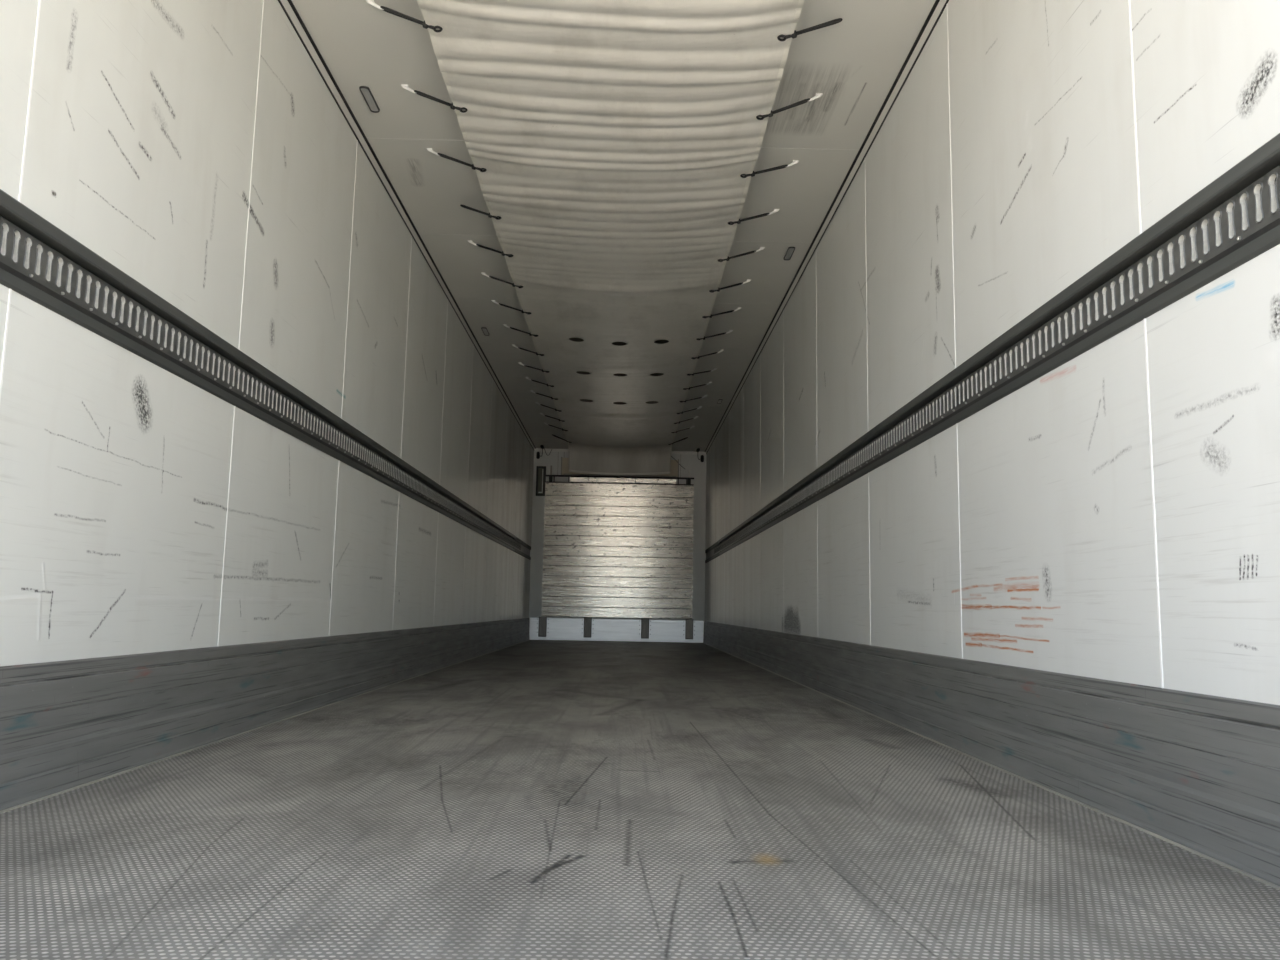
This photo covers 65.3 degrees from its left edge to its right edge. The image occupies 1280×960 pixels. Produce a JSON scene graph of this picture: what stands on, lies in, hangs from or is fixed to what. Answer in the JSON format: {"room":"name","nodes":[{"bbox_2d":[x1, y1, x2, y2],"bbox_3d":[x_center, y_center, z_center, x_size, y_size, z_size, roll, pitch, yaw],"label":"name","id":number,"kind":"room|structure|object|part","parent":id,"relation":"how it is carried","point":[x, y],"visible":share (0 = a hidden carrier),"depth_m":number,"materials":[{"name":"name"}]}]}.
{"room":"truck trailer interior","nodes":[
{"label":"truck trailer interior","id":0,"kind":"room"},
{"bbox_2d":[0,0,533,665],"bbox_3d":[-1.471,0.101,7.539,0.086,2.857,13.335,1,-7,-1],"label":"wall","id":1,"kind":"structure","parent":0,"point":[199,149],"depth_m":3.22,"materials":[{"name":"plastic"}]},
{"bbox_3d":[-1.368,0.048,1.448,0.045,1.082,1.237,1,-7,-1],"label":"wall panel","id":2,"kind":"part","parent":1,"relation":"part of","materials":[{"name":"white plastic"}]},
{"bbox_3d":[-1.342,-1.375,1.632,0.045,1.401,1.237,1,-7,-1],"label":"wall panel","id":3,"kind":"part","parent":1,"relation":"part of","materials":[{"name":"white plastic"}]},
{"bbox_3d":[-1.388,0.207,2.679,0.045,1.082,1.236,1,-7,-1],"label":"wall panel","id":4,"kind":"part","parent":1,"relation":"part of","materials":[{"name":"white plastic"}]},
{"bbox_3d":[-1.362,-1.216,2.864,0.045,1.401,1.236,1,-7,-1],"label":"wall panel","id":5,"kind":"part","parent":1,"relation":"part of","materials":[{"name":"white plastic"}]},
{"bbox_2d":[0,640,527,813],"bbox_3d":[-1.425,1.373,7.325,0.010,0.005,13.235,1,-7,-1],"label":"trim","id":6,"kind":"structure","parent":1,"relation":"attached to","point":[183,752],"depth_m":2.93,"materials":[{"name":"grey metal"}]},
{"bbox_2d":[0,618,528,810],"bbox_3d":[-1.440,1.225,7.354,0.024,0.302,13.255,1,-7,-1],"label":"baseboard","id":7,"kind":"structure","parent":1,"relation":"attached to","point":[66,724],"depth_m":2.95,"materials":[{"name":"grey metal"}]},
{"bbox_2d":[0,189,530,559],"bbox_3d":[-1.441,0.184,7.478,0.046,0.194,13.235,1,-7,-1],"label":"rail","id":8,"kind":"object","parent":1,"relation":"attached to","point":[40,262],"visible":1,"depth_m":2.93,"materials":[{"name":"grey metal"}]},
{"bbox_3d":[-1.407,0.366,3.910,0.045,1.082,1.236,1,-7,-1],"label":"wall panel","id":9,"kind":"part","parent":1,"relation":"part of","materials":[{"name":"white plastic"}]},
{"bbox_3d":[-1.382,-1.057,4.095,0.045,1.401,1.236,1,-7,-1],"label":"wall panel","id":10,"kind":"part","parent":1,"relation":"part of","materials":[{"name":"white plastic"}]},
{"bbox_3d":[-1.427,0.525,5.142,0.045,1.082,1.236,1,-7,-1],"label":"wall panel","id":11,"kind":"part","parent":1,"relation":"part of","materials":[{"name":"white plastic"}]},
{"bbox_3d":[-1.402,-0.898,5.326,0.045,1.401,1.236,1,-7,-1],"label":"wall panel","id":12,"kind":"part","parent":1,"relation":"part of","materials":[{"name":"white plastic"}]},
{"bbox_2d":[278,0,535,449],"bbox_3d":[-1.390,-1.280,7.678,0.028,0.040,13.255,1,-7,-1],"label":"trim","id":13,"kind":"structure","parent":1,"relation":"attached to","point":[287,6],"depth_m":5.10,"materials":[{"name":"grey metal"}]},
{"bbox_3d":[-1.447,0.684,6.373,0.045,1.082,1.236,1,-7,-1],"label":"wall panel","id":14,"kind":"part","parent":1,"relation":"part of","materials":[{"name":"white plastic"}]},
{"bbox_3d":[-1.422,-0.739,6.557,0.045,1.401,1.236,1,-7,-1],"label":"wall panel","id":15,"kind":"part","parent":1,"relation":"part of","materials":[{"name":"white plastic"}]},
{"bbox_3d":[-1.467,0.843,7.604,0.045,1.082,1.236,1,-7,-1],"label":"wall panel","id":16,"kind":"part","parent":1,"relation":"part of","materials":[{"name":"white plastic"}]},
{"bbox_3d":[-1.442,-0.580,7.788,0.045,1.401,1.236,1,-7,-1],"label":"wall panel","id":17,"kind":"part","parent":1,"relation":"part of","materials":[{"name":"white plastic"}]},
{"bbox_3d":[-1.487,1.002,8.835,0.045,1.082,1.236,1,-7,-1],"label":"wall panel","id":18,"kind":"part","parent":1,"relation":"part of","materials":[{"name":"white plastic"}]},
{"bbox_3d":[-1.462,-0.421,9.019,0.045,1.401,1.236,1,-7,-1],"label":"wall panel","id":19,"kind":"part","parent":1,"relation":"part of","materials":[{"name":"white plastic"}]},
{"bbox_3d":[-1.507,1.161,10.066,0.045,1.082,1.236,1,-7,-1],"label":"wall panel","id":20,"kind":"part","parent":1,"relation":"part of","materials":[{"name":"white plastic"}]},
{"bbox_3d":[-1.482,-0.262,10.250,0.045,1.401,1.236,1,-7,-1],"label":"wall panel","id":21,"kind":"part","parent":1,"relation":"part of","materials":[{"name":"white plastic"}]},
{"bbox_3d":[-1.527,1.320,11.297,0.045,1.082,1.236,1,-7,-1],"label":"wall panel","id":22,"kind":"part","parent":1,"relation":"part of","materials":[{"name":"white plastic"}]},
{"bbox_3d":[-1.502,-0.103,11.482,0.045,1.401,1.236,1,-7,-1],"label":"wall panel","id":23,"kind":"part","parent":1,"relation":"part of","materials":[{"name":"white plastic"}]},
{"bbox_3d":[-1.547,1.480,12.528,0.045,1.082,1.236,1,-7,-1],"label":"wall panel","id":24,"kind":"part","parent":1,"relation":"part of","materials":[{"name":"white plastic"}]},
{"bbox_3d":[-1.521,0.056,12.713,0.045,1.401,1.236,1,-7,-1],"label":"wall panel","id":25,"kind":"part","parent":1,"relation":"part of","materials":[{"name":"white plastic"}]},
{"bbox_3d":[-1.563,1.613,13.561,0.045,1.082,0.836,1,-7,-1],"label":"wall panel","id":26,"kind":"part","parent":1,"relation":"part of","materials":[{"name":"white plastic"}]},
{"bbox_3d":[-1.538,0.190,13.745,0.045,1.401,0.836,1,-7,-1],"label":"wall panel","id":27,"kind":"part","parent":1,"relation":"part of","materials":[{"name":"white plastic"}]},
{"bbox_2d":[291,0,935,451],"bbox_3d":[-0.174,-1.315,7.743,2.620,0.090,13.335,1,-7,-1],"label":"ceiling","id":28,"kind":"structure","parent":0,"point":[855,62],"depth_m":5.07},
{"bbox_2d":[359,86,379,112],"bbox_3d":[-1.213,-1.707,4.481,0.044,0.009,0.224,1,-7,-1],"label":"recessed light","id":29,"kind":"object","parent":28,"relation":"in","point":[365,91],"visible":1,"depth_m":4.47,"materials":[{"name":"white plastic"}]},
{"bbox_2d":[366,0,441,31],"bbox_3d":[-0.887,-1.748,3.761,0.288,0.102,0.036,1,-7,-3],"label":"cord","id":30,"kind":"object","parent":28,"relation":"attached to","point":[371,2],"visible":1,"depth_m":3.75,"materials":[{"name":"black rubber"}]},
{"bbox_2d":[401,85,466,112],"bbox_3d":[-0.898,-1.667,4.367,0.290,0.106,0.036,1,-7,-2],"label":"cord","id":31,"kind":"object","parent":28,"relation":"attached to","point":[463,109],"visible":1,"depth_m":4.36,"materials":[{"name":"black rubber"}]},
{"bbox_2d":[426,148,485,171],"bbox_3d":[-0.912,-1.592,4.970,0.299,0.102,0.036,1,-7,-3],"label":"cord","id":32,"kind":"object","parent":28,"relation":"attached to","point":[472,166],"visible":1,"depth_m":4.96,"materials":[{"name":"black rubber"}]},
{"bbox_2d":[460,205,500,219],"bbox_3d":[-0.891,-1.501,5.583,0.236,0.084,0.036,1,-7,2],"label":"cord","id":33,"kind":"object","parent":28,"relation":"attached to","point":[463,206],"visible":1,"depth_m":5.58,"materials":[{"name":"black rubber"}]},
{"bbox_2d":[481,327,489,335],"bbox_3d":[-1.274,-1.224,8.225,0.044,0.009,0.224,1,-7,-1],"label":"recessed light","id":34,"kind":"object","parent":28,"relation":"in","point":[484,329],"visible":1,"depth_m":8.22,"materials":[{"name":"grey plastic"}]},
{"bbox_2d":[467,240,512,256],"bbox_3d":[-0.927,-1.434,6.190,0.289,0.101,0.036,1,-7,2],"label":"cord","id":35,"kind":"object","parent":28,"relation":"attached to","point":[469,241],"visible":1,"depth_m":6.19,"materials":[{"name":"black rubber"}]},
{"bbox_2d":[481,272,522,287],"bbox_3d":[-0.936,-1.358,6.788,0.288,0.099,0.035,1,-7,-1],"label":"cord","id":36,"kind":"object","parent":28,"relation":"attached to","point":[482,273],"visible":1,"depth_m":6.78,"materials":[{"name":"black rubber"}]},
{"bbox_2d":[491,300,530,313],"bbox_3d":[-0.952,-1.280,7.395,0.299,0.100,0.035,1,-7,0],"label":"cord","id":37,"kind":"object","parent":28,"relation":"attached to","point":[522,311],"visible":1,"depth_m":7.39,"materials":[{"name":"black rubber"}]},
{"bbox_2d":[503,324,537,336],"bbox_3d":[-0.957,-1.200,8.010,0.291,0.100,0.036,0,-7,5],"label":"cord","id":38,"kind":"object","parent":28,"relation":"attached to","point":[505,325],"visible":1,"depth_m":8.01,"materials":[{"name":"black rubber"}]},
{"bbox_2d":[512,345,543,355],"bbox_3d":[-0.966,-1.120,8.623,0.290,0.101,0.037,0,-7,9],"label":"cord","id":39,"kind":"object","parent":28,"relation":"attached to","point":[536,353],"visible":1,"depth_m":8.62,"materials":[{"name":"black rubber"}]},
{"bbox_2d":[518,362,549,372],"bbox_3d":[-0.981,-1.040,9.239,0.306,0.102,0.041,-1,-8,13],"label":"cord","id":40,"kind":"object","parent":28,"relation":"attached to","point":[518,362],"visible":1,"depth_m":9.23,"materials":[{"name":"black rubber"}]},
{"bbox_2d":[526,377,553,386],"bbox_3d":[-0.986,-0.964,9.835,0.293,0.100,0.038,0,-7,10],"label":"cord","id":41,"kind":"object","parent":28,"relation":"attached to","point":[526,377],"visible":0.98,"depth_m":9.84,"materials":[{"name":"black rubber"}]},
{"bbox_2d":[530,390,557,399],"bbox_3d":[-1.001,-0.887,10.434,0.301,0.100,0.036,0,-7,8],"label":"cord","id":42,"kind":"object","parent":28,"relation":"attached to","point":[530,390],"visible":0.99,"depth_m":10.43,"materials":[{"name":"black rubber"}]},
{"bbox_2d":[535,402,560,411],"bbox_3d":[-1.009,-0.808,11.032,0.298,0.103,0.036,0,-7,5],"label":"cord","id":43,"kind":"object","parent":28,"relation":"attached to","point":[535,402],"visible":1,"depth_m":11.03,"materials":[{"name":"black rubber"}]},
{"bbox_2d":[540,413,564,421],"bbox_3d":[-1.020,-0.730,11.643,0.301,0.101,0.037,0,-7,8],"label":"cord","id":44,"kind":"object","parent":28,"relation":"attached to","point":[540,413],"visible":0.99,"depth_m":11.64,"materials":[{"name":"black rubber"}]},
{"bbox_2d":[417,0,803,474],"bbox_3d":[-0.178,-1.024,7.662,1.384,0.443,11.540,1,-7,-1],"label":"canvas","id":45,"kind":"object","parent":28,"relation":"hanging from","point":[614,140],"visible":1,"depth_m":4.82},
{"bbox_3d":[-0.138,-1.570,5.496,2.460,0.020,1.249,1,-7,-1],"label":"panel","id":46,"kind":"part","parent":28,"relation":"part of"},
{"bbox_3d":[-0.118,-1.731,4.254,2.460,0.020,1.249,1,-7,-1],"label":"panel","id":47,"kind":"part","parent":28,"relation":"part of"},
{"bbox_3d":[-0.158,-1.410,6.738,2.460,0.020,1.249,1,-7,-1],"label":"panel","id":48,"kind":"part","parent":28,"relation":"part of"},
{"bbox_3d":[-0.178,-1.249,7.980,2.460,0.020,1.249,1,-7,-1],"label":"panel","id":49,"kind":"part","parent":28,"relation":"part of","materials":[{"name":"white plastic"}]},
{"bbox_3d":[-0.199,-1.089,9.222,2.460,0.020,1.249,1,-7,-1],"label":"panel","id":50,"kind":"part","parent":28,"relation":"part of","materials":[{"name":"white plastic"}]},
{"bbox_3d":[-0.219,-0.928,10.464,2.460,0.020,1.249,1,-7,-1],"label":"panel","id":51,"kind":"part","parent":28,"relation":"part of","materials":[{"name":"white plastic"}]},
{"bbox_3d":[-0.239,-0.768,11.706,2.460,0.020,1.249,1,-7,-1],"label":"panel","id":52,"kind":"part","parent":28,"relation":"part of","materials":[{"name":"white plastic"}]},
{"bbox_3d":[-0.275,-0.482,13.920,2.460,0.020,0.704,1,-7,-1],"label":"panel","id":53,"kind":"part","parent":28,"relation":"part of","materials":[{"name":"white plastic"}]},
{"bbox_3d":[-0.259,-0.607,12.948,2.460,0.020,1.249,1,-7,-1],"label":"panel","id":54,"kind":"part","parent":28,"relation":"part of","materials":[{"name":"white plastic"}]},
{"bbox_2d":[677,406,701,413],"bbox_3d":[0.547,-0.774,11.077,0.299,0.104,0.042,3,-8,-16],"label":"cord","id":55,"kind":"object","parent":28,"relation":"attached to","point":[682,412],"visible":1,"depth_m":11.08,"materials":[{"name":"black fabric"}]},
{"bbox_2d":[679,395,706,401],"bbox_3d":[0.560,-0.853,10.482,0.312,0.099,0.044,4,-8,-19],"label":"cord","id":56,"kind":"object","parent":28,"relation":"attached to","point":[705,395],"visible":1,"depth_m":10.48,"materials":[{"name":"black rubber"}]},
{"bbox_2d":[683,382,711,389],"bbox_3d":[0.568,-0.931,9.874,0.306,0.100,0.043,3,-8,-18],"label":"cord","id":57,"kind":"object","parent":28,"relation":"attached to","point":[709,382],"visible":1,"depth_m":9.87,"materials":[{"name":"black rubber"}]},
{"bbox_2d":[687,368,716,375],"bbox_3d":[0.574,-1.006,9.292,0.318,0.101,0.049,5,-8,-26],"label":"cord","id":58,"kind":"object","parent":28,"relation":"attached to","point":[714,368],"visible":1,"depth_m":9.30,"materials":[{"name":"black rubber"}]},
{"bbox_2d":[691,350,723,358],"bbox_3d":[0.585,-1.088,8.655,0.294,0.102,0.041,3,-8,-14],"label":"cord","id":59,"kind":"object","parent":28,"relation":"attached to","point":[698,357],"visible":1,"depth_m":8.65,"materials":[{"name":"black rubber"}]},
{"bbox_2d":[696,330,732,339],"bbox_3d":[0.601,-1.167,8.043,0.304,0.100,0.038,2,-8,-11],"label":"cord","id":60,"kind":"object","parent":28,"relation":"attached to","point":[729,331],"visible":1,"depth_m":8.04,"materials":[{"name":"black rubber"}]},
{"bbox_2d":[702,307,741,317],"bbox_3d":[0.610,-1.246,7.441,0.302,0.100,0.039,3,-8,-12],"label":"cord","id":61,"kind":"object","parent":28,"relation":"attached to","point":[739,308],"visible":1,"depth_m":7.44,"materials":[{"name":"black rubber"}]},
{"bbox_2d":[709,279,750,292],"bbox_3d":[0.616,-1.326,6.821,0.290,0.100,0.036,2,-7,-6],"label":"cord","id":62,"kind":"object","parent":28,"relation":"attached to","point":[748,280],"visible":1,"depth_m":6.82,"materials":[{"name":"black rubber"}]},
{"bbox_2d":[718,247,764,261],"bbox_3d":[0.630,-1.404,6.212,0.298,0.101,0.036,2,-7,-4],"label":"cord","id":63,"kind":"object","parent":28,"relation":"attached to","point":[761,248],"visible":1,"depth_m":6.21,"materials":[{"name":"black rubber"}]},
{"bbox_2d":[728,209,778,224],"bbox_3d":[0.638,-1.480,5.615,0.296,0.104,0.036,2,-7,-7],"label":"cord","id":64,"kind":"object","parent":28,"relation":"attached to","point":[739,221],"visible":1,"depth_m":5.61,"materials":[{"name":"black fabric"}]},
{"bbox_2d":[740,160,798,177],"bbox_3d":[0.649,-1.560,5.008,0.299,0.100,0.036,2,-7,-6],"label":"cord","id":65,"kind":"object","parent":28,"relation":"attached to","point":[794,161],"visible":1,"depth_m":5.00,"materials":[{"name":"black rubber"}]},
{"bbox_2d":[756,93,822,119],"bbox_3d":[0.655,-1.638,4.381,0.290,0.106,0.036,1,-7,4],"label":"cord","id":66,"kind":"object","parent":28,"relation":"attached to","point":[817,95],"visible":1,"depth_m":4.37,"materials":[{"name":"black rubber"}]},
{"bbox_2d":[784,247,794,259],"bbox_3d":[0.944,-1.432,6.311,0.044,0.009,0.224,1,-7,-1],"label":"recessed light","id":67,"kind":"object","parent":28,"relation":"in","point":[790,250],"visible":1,"depth_m":6.31,"materials":[{"name":"white plastic"}]},
{"bbox_2d":[777,18,842,40],"bbox_3d":[0.643,-1.707,3.783,0.247,0.083,0.036,1,-7,1],"label":"cord","id":68,"kind":"object","parent":28,"relation":"attached to","point":[835,21],"visible":1,"depth_m":3.77,"materials":[{"name":"black rubber"}]},
{"bbox_2d":[529,448,705,638],"bbox_3d":[-0.306,0.974,14.116,2.550,2.857,0.066,1,-7,-1],"label":"frame","id":69,"kind":"structure","parent":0,"point":[688,460],"depth_m":14.13,"materials":[{"name":"grey plastic"}]},
{"bbox_2d":[536,466,545,495],"bbox_3d":[-1.407,0.015,14.177,0.136,0.424,0.033,1,-7,-1],"label":"framed slot","id":70,"kind":"object","parent":69,"relation":"attached to","point":[540,470],"visible":1,"depth_m":14.17,"materials":[{"name":"black plastic"}]},
{"bbox_3d":[-1.410,0.015,14.185,0.074,0.370,0.017,1,-7,-1],"label":"pane","id":71,"kind":"part","parent":70,"relation":"part of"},
{"bbox_2d":[536,445,551,458],"bbox_3d":[-1.361,-0.397,14.079,0.221,0.164,0.333,1,-7,-1],"label":"sensor","id":72,"kind":"object","parent":69,"relation":"attached to","point":[541,446],"visible":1,"depth_m":14.18,"materials":[{"name":"black plastic"}]},
{"bbox_2d":[538,482,693,638],"bbox_3d":[-0.316,1.124,14.005,2.148,2.156,0.083,1,-7,-1],"label":"panel","id":73,"kind":"object","parent":69,"relation":"attached to","point":[610,550],"visible":1,"depth_m":13.99,"materials":[{"name":"wood"}]},
{"bbox_3d":[-1.354,2.034,13.886,0.090,0.267,0.048,1,-7,-1],"label":"leg","id":74,"kind":"part","parent":73,"relation":"part of","materials":[{"name":"grey metal"}]},
{"bbox_3d":[-0.729,2.047,13.894,0.090,0.267,0.048,1,-7,-1],"label":"leg","id":75,"kind":"part","parent":73,"relation":"part of","materials":[{"name":"grey metal"}]},
{"bbox_2d":[545,465,693,484],"bbox_3d":[-0.286,-0.065,14.159,2.110,0.242,0.050,1,-7,-1],"label":"bar","id":76,"kind":"object","parent":73,"relation":"on","point":[571,478],"visible":1,"depth_m":14.14,"materials":[{"name":"black metal"}]},
{"bbox_3d":[0.071,2.062,13.905,0.090,0.267,0.048,1,-7,-1],"label":"leg","id":77,"kind":"part","parent":73,"relation":"part of","materials":[{"name":"grey metal"}]},
{"bbox_3d":[0.688,2.075,13.914,0.090,0.267,0.048,1,-7,-1],"label":"leg","id":78,"kind":"part","parent":73,"relation":"part of","materials":[{"name":"grey metal"}]},
{"bbox_2d":[529,618,702,642],"bbox_3d":[-0.325,2.094,13.926,2.420,0.305,0.034,1,-7,-1],"label":"baseboard","id":79,"kind":"structure","parent":69,"relation":"attached to","point":[557,628],"depth_m":13.92,"materials":[{"name":"paint"}]},
{"bbox_2d":[561,457,678,476],"bbox_3d":[-0.284,-0.183,14.212,1.676,0.254,0.049,1,-7,-1],"label":"cover","id":80,"kind":"object","parent":69,"relation":"attached to","point":[674,468],"visible":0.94,"depth_m":14.19,"materials":[{"name":"grey metal"}]},
{"bbox_2d":[696,448,703,461],"bbox_3d":[0.837,-0.353,14.114,0.078,0.164,0.340,-1,-8,14],"label":"sensor","id":81,"kind":"object","parent":69,"relation":"attached to","point":[698,449],"visible":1,"depth_m":14.22,"materials":[{"name":"black plastic"}]},
{"bbox_2d":[0,640,1279,959],"bbox_3d":[-0.223,1.467,7.332,2.520,0.140,13.275,1,-7,-1],"label":"floor","id":82,"kind":"structure","parent":0,"point":[530,799],"depth_m":1.90,"materials":[{"name":"metal"}]},
{"bbox_2d":[705,0,1279,704],"bbox_3d":[1.072,0.151,7.574,0.086,2.857,13.335,1,-7,-1],"label":"wall","id":83,"kind":"structure","parent":0,"point":[1114,515],"depth_m":2.79,"materials":[{"name":"plastic"}]},
{"bbox_3d":[0.940,1.671,13.662,0.045,1.082,0.702,1,-7,-1],"label":"wall panel","id":84,"kind":"part","parent":83,"relation":"part of","materials":[{"name":"white plastic"}]},
{"bbox_3d":[0.965,0.247,13.846,0.045,1.401,0.702,1,-7,-1],"label":"wall panel","id":85,"kind":"part","parent":83,"relation":"part of","materials":[{"name":"white plastic"}]},
{"bbox_3d":[0.955,1.545,12.690,0.045,1.082,1.246,1,-7,-1],"label":"wall panel","id":86,"kind":"part","parent":83,"relation":"part of","materials":[{"name":"white plastic"}]},
{"bbox_3d":[0.981,0.122,12.874,0.045,1.401,1.246,1,-7,-1],"label":"wall panel","id":87,"kind":"part","parent":83,"relation":"part of","materials":[{"name":"white plastic"}]},
{"bbox_3d":[0.976,1.385,11.448,0.045,1.082,1.246,1,-7,-1],"label":"wall panel","id":88,"kind":"part","parent":83,"relation":"part of","materials":[{"name":"white plastic"}]},
{"bbox_3d":[1.001,-0.039,11.632,0.045,1.401,1.246,1,-7,-1],"label":"wall panel","id":89,"kind":"part","parent":83,"relation":"part of","materials":[{"name":"white plastic"}]},
{"bbox_3d":[0.996,1.224,10.206,0.045,1.082,1.246,1,-7,-1],"label":"wall panel","id":90,"kind":"part","parent":83,"relation":"part of","materials":[{"name":"white plastic"}]},
{"bbox_3d":[1.021,-0.199,10.390,0.045,1.401,1.246,1,-7,-1],"label":"wall panel","id":91,"kind":"part","parent":83,"relation":"part of","materials":[{"name":"white plastic"}]},
{"bbox_3d":[1.016,1.064,8.964,0.045,1.082,1.246,1,-7,-1],"label":"wall panel","id":92,"kind":"part","parent":83,"relation":"part of","materials":[{"name":"white plastic"}]},
{"bbox_3d":[1.041,-0.360,9.148,0.045,1.401,1.246,1,-7,-1],"label":"wall panel","id":93,"kind":"part","parent":83,"relation":"part of","materials":[{"name":"white plastic"}]},
{"bbox_3d":[1.061,-0.520,7.906,0.045,1.401,1.246,1,-7,-1],"label":"wall panel","id":94,"kind":"part","parent":83,"relation":"part of","materials":[{"name":"white plastic"}]},
{"bbox_3d":[1.036,0.903,7.722,0.045,1.082,1.246,1,-7,-1],"label":"wall panel","id":95,"kind":"part","parent":83,"relation":"part of","materials":[{"name":"white plastic"}]},
{"bbox_3d":[1.081,-0.681,6.664,0.045,1.401,1.246,1,-7,-1],"label":"wall panel","id":96,"kind":"part","parent":83,"relation":"part of","materials":[{"name":"white plastic"}]},
{"bbox_3d":[1.056,0.743,6.480,0.045,1.082,1.246,1,-7,-1],"label":"wall panel","id":97,"kind":"part","parent":83,"relation":"part of","materials":[{"name":"white plastic"}]},
{"bbox_2d":[705,0,948,453],"bbox_3d":[1.042,-1.232,7.712,0.028,0.040,13.255,1,-7,-1],"label":"trim","id":98,"kind":"structure","parent":83,"relation":"attached to","point":[939,6],"depth_m":5.01,"materials":[{"name":"grey metal"}]},
{"bbox_3d":[1.101,-0.841,5.422,0.045,1.401,1.246,1,-7,-1],"label":"wall panel","id":99,"kind":"part","parent":83,"relation":"part of","materials":[{"name":"white plastic"}]},
{"bbox_3d":[1.076,0.582,5.238,0.045,1.082,1.246,1,-7,-1],"label":"wall panel","id":100,"kind":"part","parent":83,"relation":"part of","materials":[{"name":"white plastic"}]},
{"bbox_3d":[1.121,-1.002,4.180,0.045,1.401,1.246,1,-7,-1],"label":"wall panel","id":101,"kind":"part","parent":83,"relation":"part of","materials":[{"name":"white plastic"}]},
{"bbox_3d":[1.096,0.422,3.996,0.045,1.082,1.246,1,-7,-1],"label":"wall panel","id":102,"kind":"part","parent":83,"relation":"part of","materials":[{"name":"white plastic"}]},
{"bbox_2d":[703,621,1279,885],"bbox_3d":[1.002,1.273,7.387,0.024,0.302,13.255,1,-7,-1],"label":"baseboard","id":103,"kind":"structure","parent":83,"relation":"attached to","point":[1198,772],"depth_m":2.38,"materials":[{"name":"grey metal"}]},
{"bbox_2d":[704,643,1279,889],"bbox_3d":[0.982,1.420,7.358,0.010,0.005,13.235,1,-7,-1],"label":"trim","id":104,"kind":"structure","parent":83,"relation":"attached to","point":[958,751],"depth_m":2.34,"materials":[{"name":"grey metal"}]},
{"bbox_2d":[705,133,1279,562],"bbox_3d":[1.040,0.233,7.512,0.046,0.194,13.235,1,-7,-1],"label":"rail","id":105,"kind":"object","parent":83,"relation":"attached to","point":[1234,219],"visible":1,"depth_m":2.46,"materials":[{"name":"grey metal"}]},
{"bbox_3d":[1.141,-1.162,2.938,0.045,1.401,1.246,1,-7,-1],"label":"wall panel","id":106,"kind":"part","parent":83,"relation":"part of","materials":[{"name":"white plastic"}]},
{"bbox_3d":[1.116,0.261,2.754,0.045,1.082,1.246,1,-7,-1],"label":"wall panel","id":107,"kind":"part","parent":83,"relation":"part of","materials":[{"name":"white plastic"}]},
{"bbox_3d":[1.162,-1.324,1.683,0.045,1.401,1.272,1,-7,-1],"label":"wall panel","id":108,"kind":"part","parent":83,"relation":"part of","materials":[{"name":"white plastic"}]},
{"bbox_3d":[1.136,0.099,1.499,0.045,1.082,1.272,1,-7,-1],"label":"wall panel","id":109,"kind":"part","parent":83,"relation":"part of","materials":[{"name":"white plastic"}]}
]}

